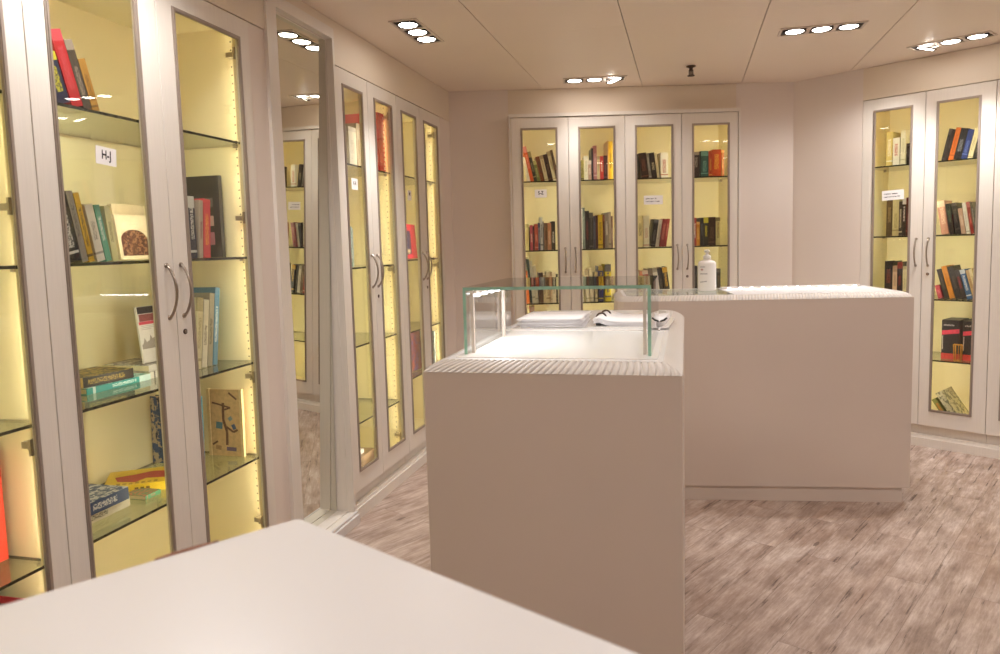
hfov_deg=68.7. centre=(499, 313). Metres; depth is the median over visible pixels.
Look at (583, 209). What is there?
book
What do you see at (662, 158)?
book
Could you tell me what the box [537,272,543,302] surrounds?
book
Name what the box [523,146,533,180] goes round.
book
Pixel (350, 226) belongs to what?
book
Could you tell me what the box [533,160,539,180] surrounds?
book
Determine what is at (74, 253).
book
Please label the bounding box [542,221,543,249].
book
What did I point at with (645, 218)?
book
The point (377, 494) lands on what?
baseboard
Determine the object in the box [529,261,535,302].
book
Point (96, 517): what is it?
book
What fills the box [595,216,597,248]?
book
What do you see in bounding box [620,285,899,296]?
countertop
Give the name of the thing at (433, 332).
book
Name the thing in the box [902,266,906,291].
book
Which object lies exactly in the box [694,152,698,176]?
book
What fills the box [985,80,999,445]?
bookcase
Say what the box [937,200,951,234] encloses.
book
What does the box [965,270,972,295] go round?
book
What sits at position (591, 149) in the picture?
book
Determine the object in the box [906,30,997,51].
recessed light
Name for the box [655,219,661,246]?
book
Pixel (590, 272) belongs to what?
book
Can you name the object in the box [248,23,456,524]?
wall
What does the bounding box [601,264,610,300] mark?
book
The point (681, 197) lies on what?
bookcase
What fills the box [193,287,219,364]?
book
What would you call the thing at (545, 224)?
book
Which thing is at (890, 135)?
book
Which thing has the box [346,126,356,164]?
book
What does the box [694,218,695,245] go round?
book
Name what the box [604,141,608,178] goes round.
book
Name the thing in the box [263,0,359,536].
wall mirror
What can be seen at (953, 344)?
wire holder
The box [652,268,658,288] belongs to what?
book
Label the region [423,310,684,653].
counter
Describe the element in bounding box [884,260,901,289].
book
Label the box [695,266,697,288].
book
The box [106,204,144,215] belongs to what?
book
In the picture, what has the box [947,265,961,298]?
book
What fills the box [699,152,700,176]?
book
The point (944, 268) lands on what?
book
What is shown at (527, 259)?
book
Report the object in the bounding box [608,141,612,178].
book
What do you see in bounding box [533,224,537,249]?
book
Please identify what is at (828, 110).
wall
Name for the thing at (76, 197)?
book
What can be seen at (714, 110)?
trim
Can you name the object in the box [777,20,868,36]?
recessed light
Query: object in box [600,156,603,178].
book
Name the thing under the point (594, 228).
book
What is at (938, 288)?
book
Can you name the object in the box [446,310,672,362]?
countertop
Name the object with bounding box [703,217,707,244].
book
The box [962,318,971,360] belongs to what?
game box
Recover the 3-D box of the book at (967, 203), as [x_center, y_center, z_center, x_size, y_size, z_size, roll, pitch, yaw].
[3.009,-0.612,4.652,0.142,0.204,0.050,-6,7,-42]
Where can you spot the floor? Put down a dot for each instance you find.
(920, 573)
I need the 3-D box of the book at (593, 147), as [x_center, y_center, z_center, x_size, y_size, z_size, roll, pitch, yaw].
[0.692,-1.108,5.415,0.025,0.248,0.173,-2,5,0]
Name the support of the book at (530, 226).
on the bookcase at (561, 201)
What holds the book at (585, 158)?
on the bookcase at (561, 201)
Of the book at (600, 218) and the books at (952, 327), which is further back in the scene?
the book at (600, 218)
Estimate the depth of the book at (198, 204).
2.70 m
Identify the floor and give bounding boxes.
[344,444,999,653]
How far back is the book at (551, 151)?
5.32 m
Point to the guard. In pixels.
(649, 284)
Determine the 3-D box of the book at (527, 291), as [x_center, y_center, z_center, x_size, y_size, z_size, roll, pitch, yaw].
[0.199,-0.209,5.492,0.038,0.240,0.167,-2,5,0]
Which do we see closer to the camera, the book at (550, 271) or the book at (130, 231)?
the book at (130, 231)
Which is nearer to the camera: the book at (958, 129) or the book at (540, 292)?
the book at (958, 129)
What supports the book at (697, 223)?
on the bookcase at (681, 197)
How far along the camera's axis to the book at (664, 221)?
5.37 m
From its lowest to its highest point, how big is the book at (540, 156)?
0.190 m
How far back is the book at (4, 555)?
2.02 m
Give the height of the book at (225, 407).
0.277 m
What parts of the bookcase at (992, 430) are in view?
trim frame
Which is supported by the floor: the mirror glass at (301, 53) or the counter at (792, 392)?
the counter at (792, 392)
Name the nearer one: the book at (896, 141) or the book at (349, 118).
the book at (349, 118)
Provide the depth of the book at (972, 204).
4.59 m
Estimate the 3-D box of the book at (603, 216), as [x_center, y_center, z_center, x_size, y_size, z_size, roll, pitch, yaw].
[0.761,-0.613,5.456,0.014,0.245,0.172,-2,5,0]
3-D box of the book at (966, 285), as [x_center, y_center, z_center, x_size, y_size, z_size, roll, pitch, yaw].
[3.011,-0.195,4.699,0.134,0.192,0.077,-6,7,-42]
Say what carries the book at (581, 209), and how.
on the bookcase at (561, 201)
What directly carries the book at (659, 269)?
on the bookcase at (681, 197)
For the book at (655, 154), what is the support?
on the bookcase at (681, 197)
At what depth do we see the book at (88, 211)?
2.19 m
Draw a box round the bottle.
[698,249,715,290]
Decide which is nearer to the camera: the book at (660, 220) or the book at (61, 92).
the book at (61, 92)
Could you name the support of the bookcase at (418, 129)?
on the floor
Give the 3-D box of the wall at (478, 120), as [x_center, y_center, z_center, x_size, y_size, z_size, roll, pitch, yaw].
[0.914,-0.409,5.619,2.850,2.511,0.460,-2,5,0]
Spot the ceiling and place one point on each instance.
(487, 44)
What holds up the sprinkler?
attached to the ceiling
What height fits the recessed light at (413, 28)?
0.009 m
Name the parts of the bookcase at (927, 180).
panel, trim frame, door, handle, glass shelf, glass shelf, handle, panel, glass shelf, glass shelf, trim frame, door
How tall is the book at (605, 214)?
0.260 m
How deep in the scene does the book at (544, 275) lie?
5.41 m
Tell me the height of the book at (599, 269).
0.256 m
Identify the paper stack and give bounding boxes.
[516,311,591,327]
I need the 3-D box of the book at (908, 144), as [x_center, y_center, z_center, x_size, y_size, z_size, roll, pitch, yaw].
[2.740,-1.063,4.878,0.110,0.138,0.020,-6,7,-42]
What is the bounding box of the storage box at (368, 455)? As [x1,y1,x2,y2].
[361,447,374,467]
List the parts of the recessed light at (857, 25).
bulb, bulb, bulb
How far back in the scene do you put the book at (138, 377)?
2.44 m
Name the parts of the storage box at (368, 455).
lid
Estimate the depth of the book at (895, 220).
4.93 m
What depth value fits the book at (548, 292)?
5.42 m
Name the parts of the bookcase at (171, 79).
door, panel, trim frame, panel, glass shelf, glass shelf, glass shelf, handle, glass shelf, handle, door, panel, trim frame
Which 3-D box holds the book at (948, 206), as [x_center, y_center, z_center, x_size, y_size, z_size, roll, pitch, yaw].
[2.928,-0.614,4.728,0.138,0.198,0.058,-6,7,-42]
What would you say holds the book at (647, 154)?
on the bookcase at (681, 197)
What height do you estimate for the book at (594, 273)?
0.214 m
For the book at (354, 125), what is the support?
on the bookcase at (370, 200)
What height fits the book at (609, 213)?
0.265 m
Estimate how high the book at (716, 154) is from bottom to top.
0.196 m
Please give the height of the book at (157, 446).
0.268 m
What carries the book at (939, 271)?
on the bookcase at (927, 180)
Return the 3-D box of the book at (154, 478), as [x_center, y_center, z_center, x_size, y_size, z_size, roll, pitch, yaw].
[-1.286,0.603,2.666,0.260,0.030,0.201,-4,6,-21]
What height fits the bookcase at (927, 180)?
2.295 m
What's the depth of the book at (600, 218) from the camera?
5.37 m
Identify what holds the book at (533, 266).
on the bookcase at (561, 201)
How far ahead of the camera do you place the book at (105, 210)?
2.25 m
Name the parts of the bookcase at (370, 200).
panel, door, trim frame, glass shelf, panel, glass shelf, handle, glass shelf, glass shelf, handle, door, trim frame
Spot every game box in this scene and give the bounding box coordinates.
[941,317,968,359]
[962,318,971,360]
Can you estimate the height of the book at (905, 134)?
0.225 m
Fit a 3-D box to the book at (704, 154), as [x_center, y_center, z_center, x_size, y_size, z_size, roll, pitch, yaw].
[1.489,-1.098,5.394,0.056,0.188,0.132,-2,5,0]
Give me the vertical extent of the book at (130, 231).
0.151 m
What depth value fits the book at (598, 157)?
5.33 m
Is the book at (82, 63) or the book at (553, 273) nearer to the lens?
the book at (82, 63)
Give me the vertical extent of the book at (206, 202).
0.221 m
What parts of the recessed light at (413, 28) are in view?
bulb, bulb, bulb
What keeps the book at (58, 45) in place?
on the bookcase at (171, 79)
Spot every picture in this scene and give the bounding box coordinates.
[121,230,148,255]
[136,306,154,349]
[204,198,214,244]
[407,231,411,254]
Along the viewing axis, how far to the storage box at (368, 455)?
4.17 m
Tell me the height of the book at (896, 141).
0.183 m
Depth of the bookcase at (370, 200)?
4.17 m
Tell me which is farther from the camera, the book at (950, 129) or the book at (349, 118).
the book at (950, 129)
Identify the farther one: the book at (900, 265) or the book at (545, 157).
the book at (545, 157)
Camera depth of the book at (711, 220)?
5.37 m
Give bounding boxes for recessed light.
[388,18,443,44]
[563,75,626,83]
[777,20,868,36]
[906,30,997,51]
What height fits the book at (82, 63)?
0.152 m
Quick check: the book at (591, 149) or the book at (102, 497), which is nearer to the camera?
the book at (102, 497)
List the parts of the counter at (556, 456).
panel, panel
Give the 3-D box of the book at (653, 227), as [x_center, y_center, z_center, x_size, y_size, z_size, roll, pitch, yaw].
[1.136,-0.602,5.446,0.064,0.204,0.141,-2,5,0]
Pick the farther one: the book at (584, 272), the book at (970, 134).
the book at (584, 272)
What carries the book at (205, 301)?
on the bookcase at (171, 79)
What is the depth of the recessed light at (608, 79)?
4.99 m
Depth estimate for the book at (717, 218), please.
5.37 m
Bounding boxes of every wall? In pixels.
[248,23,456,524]
[448,82,793,351]
[792,69,863,284]
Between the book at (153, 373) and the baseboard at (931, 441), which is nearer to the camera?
the book at (153, 373)
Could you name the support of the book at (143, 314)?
on the book at (136, 364)
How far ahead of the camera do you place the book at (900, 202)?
4.90 m
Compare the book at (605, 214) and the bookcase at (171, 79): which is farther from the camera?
the book at (605, 214)
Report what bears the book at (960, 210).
on the bookcase at (927, 180)
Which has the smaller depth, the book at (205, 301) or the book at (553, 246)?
the book at (205, 301)
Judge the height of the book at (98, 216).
0.173 m
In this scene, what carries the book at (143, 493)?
on the bookcase at (171, 79)
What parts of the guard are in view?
post, pane, post, pane, post, pane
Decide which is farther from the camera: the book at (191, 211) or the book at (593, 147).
the book at (593, 147)
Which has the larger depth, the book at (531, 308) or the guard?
the book at (531, 308)
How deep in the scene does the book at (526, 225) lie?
5.37 m
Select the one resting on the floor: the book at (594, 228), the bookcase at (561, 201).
the bookcase at (561, 201)
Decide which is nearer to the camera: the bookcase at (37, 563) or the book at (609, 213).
the bookcase at (37, 563)
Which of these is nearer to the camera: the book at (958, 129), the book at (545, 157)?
the book at (958, 129)
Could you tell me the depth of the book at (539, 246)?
5.37 m
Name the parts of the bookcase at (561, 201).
panel, trim frame, door, handle, glass shelf, glass shelf, glass shelf, handle, door, trim frame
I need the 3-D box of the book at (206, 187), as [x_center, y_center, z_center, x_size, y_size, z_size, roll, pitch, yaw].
[-1.223,-0.387,2.939,0.257,0.322,0.030,0,6,14]
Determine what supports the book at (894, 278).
on the bookcase at (927, 180)
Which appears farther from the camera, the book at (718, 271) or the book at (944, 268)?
the book at (718, 271)
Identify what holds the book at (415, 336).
on the bookcase at (418, 129)
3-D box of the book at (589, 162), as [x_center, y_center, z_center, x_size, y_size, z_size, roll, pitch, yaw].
[0.654,-1.051,5.387,0.024,0.142,0.110,-2,5,0]
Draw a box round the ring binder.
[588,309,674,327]
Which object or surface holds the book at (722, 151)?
on the bookcase at (681, 197)
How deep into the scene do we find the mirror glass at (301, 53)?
3.45 m
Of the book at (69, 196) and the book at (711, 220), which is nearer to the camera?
the book at (69, 196)
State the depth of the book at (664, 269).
5.40 m
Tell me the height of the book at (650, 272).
0.230 m
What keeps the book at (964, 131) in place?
on the bookcase at (927, 180)
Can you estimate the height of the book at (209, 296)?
0.286 m
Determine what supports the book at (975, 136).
on the bookcase at (927, 180)
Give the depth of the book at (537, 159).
5.33 m
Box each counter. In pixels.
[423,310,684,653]
[613,284,913,501]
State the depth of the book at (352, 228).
3.93 m
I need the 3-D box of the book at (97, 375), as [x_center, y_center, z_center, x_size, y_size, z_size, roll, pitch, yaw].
[-1.377,0.212,2.436,0.170,0.033,0.228,0,6,20]
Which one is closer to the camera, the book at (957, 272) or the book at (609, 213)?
the book at (957, 272)
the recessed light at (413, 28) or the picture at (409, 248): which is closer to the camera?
the recessed light at (413, 28)
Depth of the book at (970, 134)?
4.58 m
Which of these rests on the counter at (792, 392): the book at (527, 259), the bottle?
the bottle
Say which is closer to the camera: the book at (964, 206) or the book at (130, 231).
the book at (130, 231)
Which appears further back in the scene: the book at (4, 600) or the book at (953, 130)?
the book at (953, 130)
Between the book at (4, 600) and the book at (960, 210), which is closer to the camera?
the book at (4, 600)
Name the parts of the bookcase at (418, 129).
panel, door, trim frame, panel, glass shelf, panel, glass shelf, glass shelf, glass shelf, handle, handle, door, trim frame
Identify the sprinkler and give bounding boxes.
[686,65,695,76]
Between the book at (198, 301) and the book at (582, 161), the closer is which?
the book at (198, 301)
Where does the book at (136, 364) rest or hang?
on the book at (153, 373)
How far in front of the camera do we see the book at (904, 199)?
4.89 m
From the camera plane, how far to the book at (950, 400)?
4.80 m
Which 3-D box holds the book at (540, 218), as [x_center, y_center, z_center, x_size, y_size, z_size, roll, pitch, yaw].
[0.305,-0.597,5.450,0.017,0.240,0.168,-2,5,0]
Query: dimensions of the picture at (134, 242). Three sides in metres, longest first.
0.122 x 0.088 x 0.001 m
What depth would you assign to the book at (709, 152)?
5.33 m
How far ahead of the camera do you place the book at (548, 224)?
5.37 m
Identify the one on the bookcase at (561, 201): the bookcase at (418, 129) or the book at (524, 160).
the book at (524, 160)
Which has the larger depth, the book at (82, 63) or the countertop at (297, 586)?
the book at (82, 63)
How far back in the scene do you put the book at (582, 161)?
5.33 m
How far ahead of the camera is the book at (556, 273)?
5.42 m
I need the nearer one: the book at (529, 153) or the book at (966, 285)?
the book at (966, 285)
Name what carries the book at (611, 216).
on the bookcase at (561, 201)
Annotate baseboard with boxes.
[356,447,426,518]
[911,432,999,458]
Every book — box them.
[0,471,8,561]
[0,596,24,605]
[51,28,82,106]
[53,51,69,102]
[63,39,91,108]
[64,191,88,262]
[64,193,80,262]
[72,192,94,262]
[78,58,99,110]
[79,366,133,388]
[81,204,104,261]
[81,373,150,394]
[89,484,128,515]
[91,496,129,523]
[93,205,111,261]
[99,206,118,261]
[102,358,156,371]
[104,466,165,491]
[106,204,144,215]
[111,214,148,259]
[129,488,160,499]
[133,370,157,378]
[134,305,155,363]
[150,395,204,462]
[186,175,225,256]
[187,196,197,257]
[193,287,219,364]
[194,198,210,257]
[194,200,202,257]
[194,293,214,365]
[194,297,202,368]
[201,299,208,366]
[206,388,245,456]
[345,112,385,171]
[345,123,360,165]
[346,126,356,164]
[350,226,353,266]
[352,228,353,265]
[407,224,417,258]
[411,330,421,371]
[420,331,435,362]
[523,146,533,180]
[523,157,529,180]
[525,224,528,249]
[526,258,531,302]
[526,270,529,302]
[527,152,536,180]
[529,225,532,249]
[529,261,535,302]
[529,305,533,312]
[532,226,534,249]
[532,265,538,302]
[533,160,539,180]
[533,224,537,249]
[534,156,544,180]
[537,223,540,249]
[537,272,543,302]
[539,155,547,180]
[539,217,542,249]
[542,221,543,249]
[543,154,552,180]
[543,274,546,302]
[544,223,547,249]
[545,271,550,301]
[546,151,555,180]
[547,223,551,249]
[550,150,555,174]
[550,221,555,249]
[550,271,552,301]
[552,272,555,301]
[556,273,557,301]
[581,160,583,179]
[581,208,584,248]
[581,209,582,248]
[582,156,587,179]
[582,270,589,300]
[585,211,589,248]
[586,268,593,300]
[588,160,591,179]
[589,148,593,179]
[589,213,593,248]
[590,146,596,178]
[593,216,595,248]
[593,272,597,300]
[595,215,602,247]
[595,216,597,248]
[595,265,603,300]
[597,156,599,178]
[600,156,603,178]
[601,213,608,247]
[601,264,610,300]
[602,215,604,247]
[603,156,607,178]
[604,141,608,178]
[606,212,610,247]
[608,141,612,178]
[611,216,612,247]
[637,152,648,177]
[638,216,643,246]
[638,269,647,288]
[643,216,648,246]
[643,268,652,275]
[646,153,651,177]
[649,152,656,177]
[649,219,658,246]
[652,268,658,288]
[654,153,659,177]
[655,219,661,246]
[656,267,663,288]
[657,152,667,177]
[659,219,667,246]
[661,266,669,288]
[664,219,669,246]
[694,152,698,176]
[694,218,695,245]
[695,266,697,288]
[696,218,703,245]
[696,222,699,245]
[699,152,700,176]
[700,151,707,175]
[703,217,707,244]
[708,149,720,175]
[708,151,711,175]
[708,217,715,244]
[716,217,719,244]
[716,268,720,287]
[721,150,723,175]
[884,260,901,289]
[886,132,900,165]
[886,200,892,235]
[892,199,902,235]
[892,265,896,289]
[893,137,900,164]
[897,261,906,290]
[898,201,902,235]
[900,130,909,164]
[902,198,905,235]
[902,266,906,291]
[906,143,909,163]
[906,197,908,235]
[932,397,946,410]
[935,284,943,298]
[936,387,968,413]
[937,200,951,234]
[937,269,948,298]
[941,128,951,160]
[941,265,954,298]
[945,129,955,159]
[945,203,954,233]
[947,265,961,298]
[948,127,960,159]
[951,202,961,233]
[953,128,969,158]
[954,269,966,298]
[958,208,965,233]
[959,268,972,298]
[961,129,974,158]
[962,202,970,233]
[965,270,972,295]
[966,201,973,233]
[967,129,977,157]
[968,268,973,283]
[970,202,975,233]
[973,141,977,157]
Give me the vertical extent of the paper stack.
0.031 m
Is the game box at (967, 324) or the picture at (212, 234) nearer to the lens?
the picture at (212, 234)
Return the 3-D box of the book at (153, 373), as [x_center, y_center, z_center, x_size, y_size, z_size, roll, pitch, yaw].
[-1.319,0.211,2.712,0.200,0.024,0.175,0,6,14]
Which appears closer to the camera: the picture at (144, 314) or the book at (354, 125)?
the picture at (144, 314)
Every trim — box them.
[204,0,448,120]
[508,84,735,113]
[508,108,740,323]
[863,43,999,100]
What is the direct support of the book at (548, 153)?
on the bookcase at (561, 201)
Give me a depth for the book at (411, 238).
4.85 m
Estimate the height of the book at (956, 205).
0.202 m
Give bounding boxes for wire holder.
[953,344,962,360]
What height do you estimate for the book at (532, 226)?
0.176 m
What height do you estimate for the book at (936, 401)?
0.156 m
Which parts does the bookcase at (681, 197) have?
door, trim frame, handle, panel, glass shelf, glass shelf, handle, door, trim frame, panel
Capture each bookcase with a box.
[0,0,70,597]
[21,0,276,584]
[335,66,409,501]
[395,96,447,462]
[510,115,625,322]
[624,112,737,289]
[860,80,997,443]
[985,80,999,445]
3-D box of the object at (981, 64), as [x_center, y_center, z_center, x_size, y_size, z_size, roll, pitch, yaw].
[3.135,-1.521,4.505,0.470,0.208,1.547,-6,7,-42]
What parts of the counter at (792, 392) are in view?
lit panel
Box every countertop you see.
[0,519,636,653]
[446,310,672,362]
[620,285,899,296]
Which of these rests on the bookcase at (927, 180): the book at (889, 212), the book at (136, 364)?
the book at (889, 212)
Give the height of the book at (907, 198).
0.252 m
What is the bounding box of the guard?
[462,275,658,355]
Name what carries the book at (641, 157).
on the bookcase at (681, 197)
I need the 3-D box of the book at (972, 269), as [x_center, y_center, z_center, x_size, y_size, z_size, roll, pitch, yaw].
[3.039,-0.194,4.659,0.140,0.197,0.068,-6,7,-42]
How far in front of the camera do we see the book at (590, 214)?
5.37 m
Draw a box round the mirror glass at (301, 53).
[276,14,336,525]
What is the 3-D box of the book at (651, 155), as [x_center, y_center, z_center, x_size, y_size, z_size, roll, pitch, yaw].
[1.113,-1.087,5.387,0.060,0.187,0.129,-2,5,0]
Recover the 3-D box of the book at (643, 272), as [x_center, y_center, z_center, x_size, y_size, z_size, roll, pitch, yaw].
[1.084,-0.222,5.479,0.067,0.219,0.151,-2,5,0]
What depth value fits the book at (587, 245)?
5.37 m
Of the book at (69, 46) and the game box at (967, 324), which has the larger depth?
the game box at (967, 324)
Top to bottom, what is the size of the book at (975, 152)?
0.130 m
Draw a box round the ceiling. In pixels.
[301,0,999,91]
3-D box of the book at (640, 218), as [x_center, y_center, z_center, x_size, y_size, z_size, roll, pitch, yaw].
[1.028,-0.613,5.449,0.046,0.231,0.162,-2,5,0]
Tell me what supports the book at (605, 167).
on the bookcase at (561, 201)

